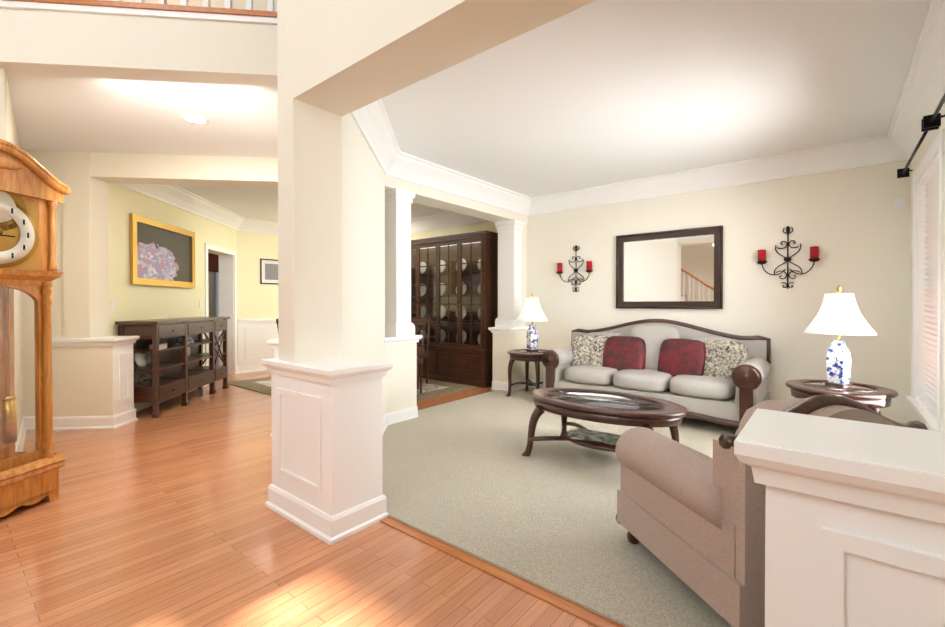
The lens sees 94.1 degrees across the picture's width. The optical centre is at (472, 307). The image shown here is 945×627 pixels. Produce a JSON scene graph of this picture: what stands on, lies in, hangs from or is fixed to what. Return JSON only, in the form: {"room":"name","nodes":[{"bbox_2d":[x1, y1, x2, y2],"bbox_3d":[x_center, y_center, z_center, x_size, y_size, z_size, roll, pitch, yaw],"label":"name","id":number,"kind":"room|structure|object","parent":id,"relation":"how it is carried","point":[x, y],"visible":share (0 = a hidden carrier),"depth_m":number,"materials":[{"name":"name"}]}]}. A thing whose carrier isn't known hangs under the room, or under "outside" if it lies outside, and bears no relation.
{"room":"living room","nodes":[
{"label":"living room","id":0,"kind":"room"},
{"bbox_2d":[0,67,4,139],"bbox_3d":[-4.769,-1.777,0.739,0.200,6.000,5.450,0,1,39],"label":"wall","id":1,"kind":"structure","parent":0,"point":[2,121],"depth_m":2.79,"materials":[{"name":"beige paint"}]},
{"bbox_2d":[4,72,22,446],"bbox_3d":[-3.729,-0.162,3.513,0.121,2.719,2.003,0,1,-44],"label":"wall","id":2,"kind":"structure","parent":0,"point":[11,135],"depth_m":3.50,"materials":[{"name":"beige paint"}]},
{"bbox_2d":[15,416,34,451],"bbox_3d":[-3.610,1.132,3.628,2.027,0.130,0.443,0,1,39],"label":"baseboard","id":3,"kind":"structure","parent":2,"relation":"attached to","point":[21,432],"depth_m":4.04,"materials":[{"name":"white"}]},
{"bbox_2d":[52,336,139,430],"bbox_3d":[-3.829,0.744,4.440,0.660,0.892,0.390,0,1,-6],"label":"wall","id":4,"kind":"structure","parent":0,"point":[93,383],"depth_m":4.30,"materials":[{"name":"beige"}]},
{"bbox_2d":[62,150,108,337],"bbox_3d":[-3.890,-0.171,4.436,0.240,2.720,0.260,0,1,-6],"label":"pier","id":5,"kind":"object","parent":4,"relation":"on","point":[85,261],"visible":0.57,"depth_m":4.31,"materials":[{"name":"beige paint"}]},
{"bbox_2d":[0,0,276,75],"bbox_3d":[-2.079,-2.162,2.899,1.966,1.290,0.285,0,1,-6],"label":"fascia","id":6,"kind":"object","parent":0,"point":[164,35],"visible":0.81,"depth_m":2.79,"materials":[{"name":"beige paint"}]},
{"bbox_2d":[22,0,276,415],"bbox_3d":[-2.503,-1.612,4.574,5.000,5.600,0.240,0,1,-6],"label":"wall","id":7,"kind":"structure","parent":0,"point":[50,162],"depth_m":4.30,"materials":[{"name":"beige paint"}]},
{"bbox_2d":[108,183,236,365],"bbox_3d":[-4.036,-0.181,5.612,1.662,2.720,1.662,0,1,39],"label":"wall","id":8,"kind":"structure","parent":0,"point":[140,302],"depth_m":4.88,"materials":[{"name":"beige paint"}]},
{"bbox_2d":[110,299,115,309],"bbox_3d":[-3.814,-0.033,4.667,0.008,0.115,0.075,0,1,-6],"label":"switch plate","id":9,"kind":"object","parent":8,"relation":"attached to","point":[112,304],"depth_m":4.66,"materials":[{"name":"white plastic"}]},
{"bbox_2d":[129,213,194,287],"bbox_3d":[-3.891,-0.666,5.593,0.035,0.790,1.330,0,1,-6],"label":"floral picture","id":10,"kind":"object","parent":8,"relation":"attached to","point":[162,254],"visible":1,"depth_m":5.47,"materials":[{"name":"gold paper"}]},
{"bbox_2d":[134,384,207,411],"bbox_3d":[-3.899,1.114,5.613,1.462,0.130,1.462,0,1,39],"label":"baseboard","id":11,"kind":"structure","parent":8,"relation":"attached to","point":[138,406],"depth_m":5.15,"materials":[{"name":"white"}]},
{"bbox_2d":[114,183,277,234],"bbox_3d":[-3.249,-1.448,6.923,2.354,0.210,4.366,0,1,39],"label":"crown molding","id":12,"kind":"structure","parent":8,"relation":"attached to","point":[180,198],"depth_m":6.31,"materials":[{"name":"white paint"}]},
{"bbox_2d":[204,243,236,384],"bbox_3d":[-4.180,0.098,7.123,0.258,2.135,1.070,0,1,-6],"label":"door frame","id":13,"kind":"structure","parent":8,"relation":"attached to","point":[227,285],"depth_m":7.56,"materials":[{"name":"white wood"}]},
{"bbox_2d":[90,152,277,186],"bbox_3d":[-2.501,-1.412,4.577,2.555,0.240,0.240,0,1,-6],"label":"header beam","id":14,"kind":"structure","parent":0,"point":[137,168],"depth_m":4.43,"materials":[{"name":"beige paint"}]},
{"bbox_2d":[237,231,277,318],"bbox_3d":[-3.499,-0.208,8.644,0.200,2.720,2.432,0,1,39],"label":"wall","id":15,"kind":"structure","parent":0,"point":[256,299],"depth_m":7.95,"materials":[{"name":"beige paint"}]},
{"bbox_2d":[237,364,266,373],"bbox_3d":[-3.461,1.088,8.503,0.060,0.130,2.142,0,1,39],"label":"baseboard","id":16,"kind":"structure","parent":15,"relation":"attached to","point":[241,369],"depth_m":7.89,"materials":[{"name":"white"}]},
{"bbox_2d":[237,318,278,366],"bbox_3d":[-3.459,0.615,8.514,0.035,0.835,2.070,0,1,39],"label":"trim","id":17,"kind":"structure","parent":15,"relation":"attached to","point":[254,347],"depth_m":7.94,"materials":[{"name":"white"}]},
{"bbox_2d":[260,258,277,283],"bbox_3d":[-3.679,-0.665,8.239,0.020,0.460,0.580,0,1,39],"label":"picture","id":18,"kind":"object","parent":15,"relation":"attached to","point":[268,271],"visible":0.6,"depth_m":8.13,"materials":[{"name":"black paper"}]},
{"bbox_2d":[267,338,278,435],"bbox_3d":[-1.529,0.745,4.303,0.770,0.892,0.410,0,1,-6],"label":"wall","id":19,"kind":"structure","parent":0,"point":[274,343],"depth_m":4.09,"materials":[{"name":"white paint"}]},
{"bbox_2d":[0,370,595,626],"bbox_3d":[-3.359,1.225,3.842,16.000,0.060,16.000,0,1,39],"label":"floor","id":20,"kind":"structure","parent":0,"point":[168,518],"depth_m":2.17,"materials":[{"name":"brown wood"}]},
{"bbox_2d":[0,139,70,516],"bbox_3d":[-2.806,0.131,2.503,0.373,2.152,0.769,0,1,8],"label":"grandfather clock","id":21,"kind":"object","parent":20,"relation":"on","point":[33,191],"visible":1,"depth_m":2.67,"materials":[{"name":"brown wood"}]},
{"bbox_2d":[115,317,229,417],"bbox_3d":[-3.659,0.660,5.543,0.420,1.040,1.740,0,1,-6],"label":"console table","id":22,"kind":"object","parent":20,"relation":"on","point":[169,356],"visible":0.85,"depth_m":5.28,"materials":[{"name":"brown wood"}]},
{"bbox_2d":[208,253,218,365],"bbox_3d":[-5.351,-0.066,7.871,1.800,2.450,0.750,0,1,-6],"label":"fridge","id":23,"kind":"object","parent":20,"relation":"on","point":[213,277],"visible":0.02,"depth_m":7.69,"materials":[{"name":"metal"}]},
{"bbox_2d":[228,377,476,400],"bbox_3d":[-1.866,1.164,6.624,3.200,0.012,2.200,0,1,39],"label":"area rug","id":24,"kind":"object","parent":20,"relation":"on","point":[433,388],"visible":0.21,"depth_m":6.41,"materials":[{"name":"beige fabric"}]},
{"bbox_2d":[411,319,425,393],"bbox_3d":[-0.955,0.662,5.877,0.510,1.005,0.460,0,1,39],"label":"dining chair","id":25,"kind":"object","parent":24,"relation":"on","point":[422,323],"visible":0.25,"depth_m":5.89,"materials":[{"name":"brown wood"}]},
{"bbox_2d":[411,317,431,383],"bbox_3d":[-0.961,0.655,6.701,0.460,1.005,0.510,0,1,39],"label":"dining chair","id":26,"kind":"object","parent":24,"relation":"on","point":[427,341],"visible":0.27,"depth_m":6.72,"materials":[{"name":"brown wood"}]},
{"bbox_2d":[417,335,426,388],"bbox_3d":[-1.711,0.779,6.494,1.900,0.760,1.040,0,1,39],"label":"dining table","id":27,"kind":"object","parent":24,"relation":"on","point":[425,336],"visible":0.15,"depth_m":6.27,"materials":[{"name":"brown wood"}]},
{"bbox_2d":[417,342,438,380],"bbox_3d":[-0.792,0.902,7.465,0.940,0.520,0.424,0,1,39],"label":"base cabinet","id":28,"kind":"object","parent":20,"relation":"on","point":[433,348],"depth_m":7.08,"materials":[{"name":"brown wood"}]},
{"bbox_2d":[439,346,492,387],"bbox_3d":[-0.063,0.908,6.871,0.940,0.520,0.424,0,1,39],"label":"base cabinet","id":29,"kind":"object","parent":20,"relation":"on","point":[466,365],"depth_m":6.62,"materials":[{"name":"brown wood"}]},
{"bbox_2d":[380,516,623,626],"bbox_3d":[0.193,1.209,1.940,1.850,0.006,0.060,0,1,39],"label":"threshold","id":30,"kind":"object","parent":20,"relation":"on","point":[578,611],"visible":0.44,"depth_m":1.96,"materials":[{"name":"brown wood"}]},
{"bbox_2d":[278,98,341,362],"bbox_3d":[-0.991,-0.440,2.697,0.180,1.510,0.320,0,1,39],"label":"column","id":31,"kind":"structure","parent":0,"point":[309,232],"depth_m":2.61,"materials":[{"name":"beige paint"}]},
{"bbox_2d":[260,356,393,544],"bbox_3d":[-0.870,0.760,2.603,0.730,0.892,0.420,0,1,39],"label":"pedestal","id":32,"kind":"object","parent":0,"point":[326,485],"depth_m":2.41,"materials":[{"name":"white"}]},
{"bbox_2d":[342,113,384,417],"bbox_3d":[-0.983,-0.164,3.667,0.368,2.720,1.824,0,1,-6],"label":"wall","id":33,"kind":"structure","parent":0,"point":[363,255],"depth_m":3.35,"materials":[{"name":"white paint"}]},
{"bbox_2d":[382,379,542,434],"bbox_3d":[1.020,1.130,3.794,4.290,0.130,3.860,0,1,39],"label":"baseboard","id":34,"kind":"structure","parent":33,"relation":"attached to","point":[399,416],"depth_m":4.64,"materials":[{"name":"white"}]},
{"bbox_2d":[385,342,416,413],"bbox_3d":[-0.851,0.743,4.651,0.300,0.890,0.430,0,1,39],"label":"wall","id":35,"kind":"structure","parent":0,"point":[401,385],"depth_m":4.55,"materials":[{"name":"white paint"}]},
{"bbox_2d":[384,327,528,344],"bbox_3d":[-0.147,0.327,5.512,0.390,0.076,2.750,0,1,39],"label":"trim","id":36,"kind":"structure","parent":35,"relation":"on","point":[388,340],"depth_m":4.68,"materials":[{"name":"white wood"}]},
{"bbox_2d":[385,188,415,336],"bbox_3d":[-0.822,-0.458,4.662,0.350,1.510,0.270,0,1,39],"label":"column","id":37,"kind":"structure","parent":36,"relation":"on","point":[398,203],"depth_m":4.56,"materials":[{"name":"white paint"}]},
{"bbox_2d":[494,219,524,327],"bbox_3d":[0.536,-0.472,6.328,0.350,1.510,0.270,0,1,39],"label":"column","id":38,"kind":"structure","parent":36,"relation":"on","point":[509,271],"depth_m":6.24,"materials":[{"name":"white paint"}]},
{"bbox_2d":[277,0,595,116],"bbox_3d":[0.223,-2.986,1.685,3.310,3.600,0.320,0,1,39],"label":"beam","id":39,"kind":"structure","parent":0,"point":[341,58],"depth_m":2.14,"materials":[{"name":"beige paint"}]},
{"bbox_2d":[385,175,527,223],"bbox_3d":[-0.147,-1.380,5.497,0.300,0.320,2.660,0,1,39],"label":"beam","id":40,"kind":"structure","parent":0,"point":[428,196],"depth_m":5.25,"materials":[{"name":"white paint"}]},
{"bbox_2d":[434,321,479,323],"bbox_3d":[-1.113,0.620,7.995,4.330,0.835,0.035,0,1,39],"label":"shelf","id":41,"kind":"structure","parent":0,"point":[435,321],"depth_m":7.16,"materials":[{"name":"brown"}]},
{"bbox_2d":[0,0,931,222],"bbox_3d":[-1.059,-1.682,4.644,9.020,0.300,5.530,0,1,39],"label":"ceiling","id":42,"kind":"structure","parent":0,"point":[598,93],"depth_m":3.21,"materials":[{"name":"white paint"}]},
{"bbox_2d":[180,114,208,124],"bbox_3d":[-2.245,-1.521,3.554,0.200,0.004,0.200,0,1,39],"label":"recessed light","id":43,"kind":"object","parent":42,"relation":"in","point":[194,119],"visible":1,"depth_m":3.55,"materials":[{"name":"white"}]},
{"bbox_2d":[493,332,526,382],"bbox_3d":[0.548,0.727,6.369,0.300,0.890,0.460,0,1,39],"label":"wall","id":44,"kind":"structure","parent":0,"point":[503,343],"depth_m":6.21,"materials":[{"name":"white paint"}]},
{"bbox_2d":[522,223,526,326],"bbox_3d":[0.657,-0.474,6.475,0.240,1.510,0.140,0,1,39],"label":"wall","id":45,"kind":"structure","parent":0,"point":[524,263],"depth_m":6.41,"materials":[{"name":"white paint"}]},
{"bbox_2d":[382,387,737,626],"bbox_3d":[1.067,1.187,3.756,4.170,0.018,3.860,0,1,39],"label":"floor","id":46,"kind":"structure","parent":0,"point":[465,475],"depth_m":2.71,"materials":[{"name":"beige carpet"}]},
{"bbox_2d":[506,349,545,396],"bbox_3d":[0.785,0.875,5.790,0.660,0.600,0.660,0,1,39],"label":"side table","id":47,"kind":"object","parent":46,"relation":"on","point":[527,357],"visible":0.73,"depth_m":5.68,"materials":[{"name":"brown wood"}]},
{"bbox_2d":[516,293,548,351],"bbox_3d":[0.785,0.191,5.784,0.428,0.765,0.428,0,1,39],"label":"lamp","id":48,"kind":"object","parent":47,"relation":"on","point":[532,311],"visible":1,"depth_m":5.71,"materials":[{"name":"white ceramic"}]},
{"bbox_2d":[522,388,688,455],"bbox_3d":[1.010,0.953,3.439,1.240,0.485,0.720,0,1,39],"label":"coffee table","id":49,"kind":"object","parent":46,"relation":"on","point":[612,407],"visible":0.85,"depth_m":3.33,"materials":[{"name":"brown wood"}]},
{"bbox_2d":[542,319,770,427],"bbox_3d":[1.948,0.650,4.889,2.216,1.034,0.894,0,1,39],"label":"sofa","id":50,"kind":"object","parent":46,"relation":"on","point":[706,374],"visible":0.81,"depth_m":4.64,"materials":[{"name":"fabric"}]},
{"bbox_2d":[615,394,927,626],"bbox_3d":[1.283,0.759,1.992,0.976,0.869,0.824,0,1,-12],"label":"armchair","id":51,"kind":"object","parent":46,"relation":"on","point":[693,519],"visible":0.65,"depth_m":1.67,"materials":[{"name":"fabric"}]},
{"bbox_2d":[785,379,898,413],"bbox_3d":[2.776,0.896,3.342,0.660,0.600,0.660,0,1,39],"label":"side table","id":52,"kind":"object","parent":46,"relation":"on","point":[874,398],"visible":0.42,"depth_m":3.20,"materials":[{"name":"brown wood"}]},
{"bbox_2d":[804,286,876,387],"bbox_3d":[2.776,0.213,3.336,0.428,0.765,0.428,0,1,39],"label":"lamp","id":53,"kind":"object","parent":52,"relation":"on","point":[838,314],"visible":1,"depth_m":3.28,"materials":[{"name":"blue white ceramic"},{"name":"white fabric"},{"name":"brass"}]},
{"bbox_2d":[411,160,910,422],"bbox_3d":[0.624,-0.191,6.723,9.020,2.720,0.200,0,1,39],"label":"wall","id":54,"kind":"structure","parent":0,"point":[854,224],"depth_m":4.54,"materials":[{"name":"white paint"}]},
{"bbox_2d":[411,212,489,232],"bbox_3d":[-1.087,-1.456,7.868,4.154,0.210,0.170,0,1,39],"label":"ceiling","id":55,"kind":"structure","parent":54,"relation":"attached to","point":[450,219],"depth_m":7.39,"materials":[{"name":"white paint"}]},
{"bbox_2d":[556,245,592,291],"bbox_3d":[1.367,-0.522,5.907,0.530,0.636,0.110,0,1,39],"label":"sconce","id":56,"kind":"object","parent":54,"relation":"attached to","point":[588,267],"visible":1,"depth_m":5.93,"materials":[{"name":"black metal"}]},
{"bbox_2d":[350,0,944,215],"bbox_3d":[1.130,-1.419,3.668,3.990,0.210,3.880,0,1,39],"label":"crown molding","id":57,"kind":"structure","parent":54,"relation":"attached to","point":[922,93],"depth_m":4.34,"materials":[{"name":"white paint"}]},
{"bbox_2d":[616,225,722,308],"bbox_3d":[2.285,-0.445,5.205,1.190,0.915,0.045,0,1,39],"label":"mirror","id":58,"kind":"object","parent":54,"relation":"attached to","point":[678,269],"visible":0.98,"depth_m":5.17,"materials":[{"name":"mirror"}]},
{"bbox_2d":[757,226,819,288],"bbox_3d":[3.174,-0.509,4.435,0.530,0.636,0.110,0,1,39],"label":"sconce","id":59,"kind":"object","parent":54,"relation":"attached to","point":[814,254],"visible":1,"depth_m":4.47,"materials":[{"name":"black metal"}]},
{"bbox_2d":[895,197,905,208],"bbox_3d":[3.840,-0.936,3.951,0.070,0.090,0.025,0,1,39],"label":"wall sensor","id":60,"kind":"object","parent":54,"relation":"attached to","point":[900,203],"visible":0.93,"depth_m":3.94,"materials":[{"name":"white plastic"}]},
{"bbox_2d":[734,408,944,626],"bbox_3d":[1.067,0.774,1.030,0.730,0.892,0.440,0,1,39],"label":"wall","id":61,"kind":"structure","parent":0,"point":[854,523],"depth_m":1.00,"materials":[{"name":"white paint"}]},
{"bbox_2d":[909,102,944,429],"bbox_3d":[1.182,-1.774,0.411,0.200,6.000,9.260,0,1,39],"label":"window frame","id":62,"kind":"structure","parent":0,"point":[926,144],"depth_m":3.72,"materials":[{"name":"white"}]},
{"bbox_2d":[897,94,944,177],"bbox_3d":[2.839,-1.140,2.717,0.088,0.075,2.696,0,1,39],"label":"curtain rod","id":63,"kind":"object","parent":62,"relation":"attached to","point":[930,122],"visible":1,"depth_m":2.71,"materials":[{"name":"black metal"}]},
{"bbox_2d":[906,128,944,431],"bbox_3d":[3.370,-0.149,3.151,0.250,1.920,1.290,0,1,39],"label":"living room window","id":64,"kind":"structure","parent":62,"relation":"in","point":[925,399],"depth_m":3.46,"materials":[{"name":"white"}]},
{"bbox_2d":[943,228,944,431],"bbox_3d":[2.517,-0.140,2.105,0.250,1.920,1.290,0,1,39],"label":"living room window","id":65,"kind":"structure","parent":62,"relation":"in","point":[944,347],"depth_m":2.64,"materials":[{"name":"white"}]}
]}

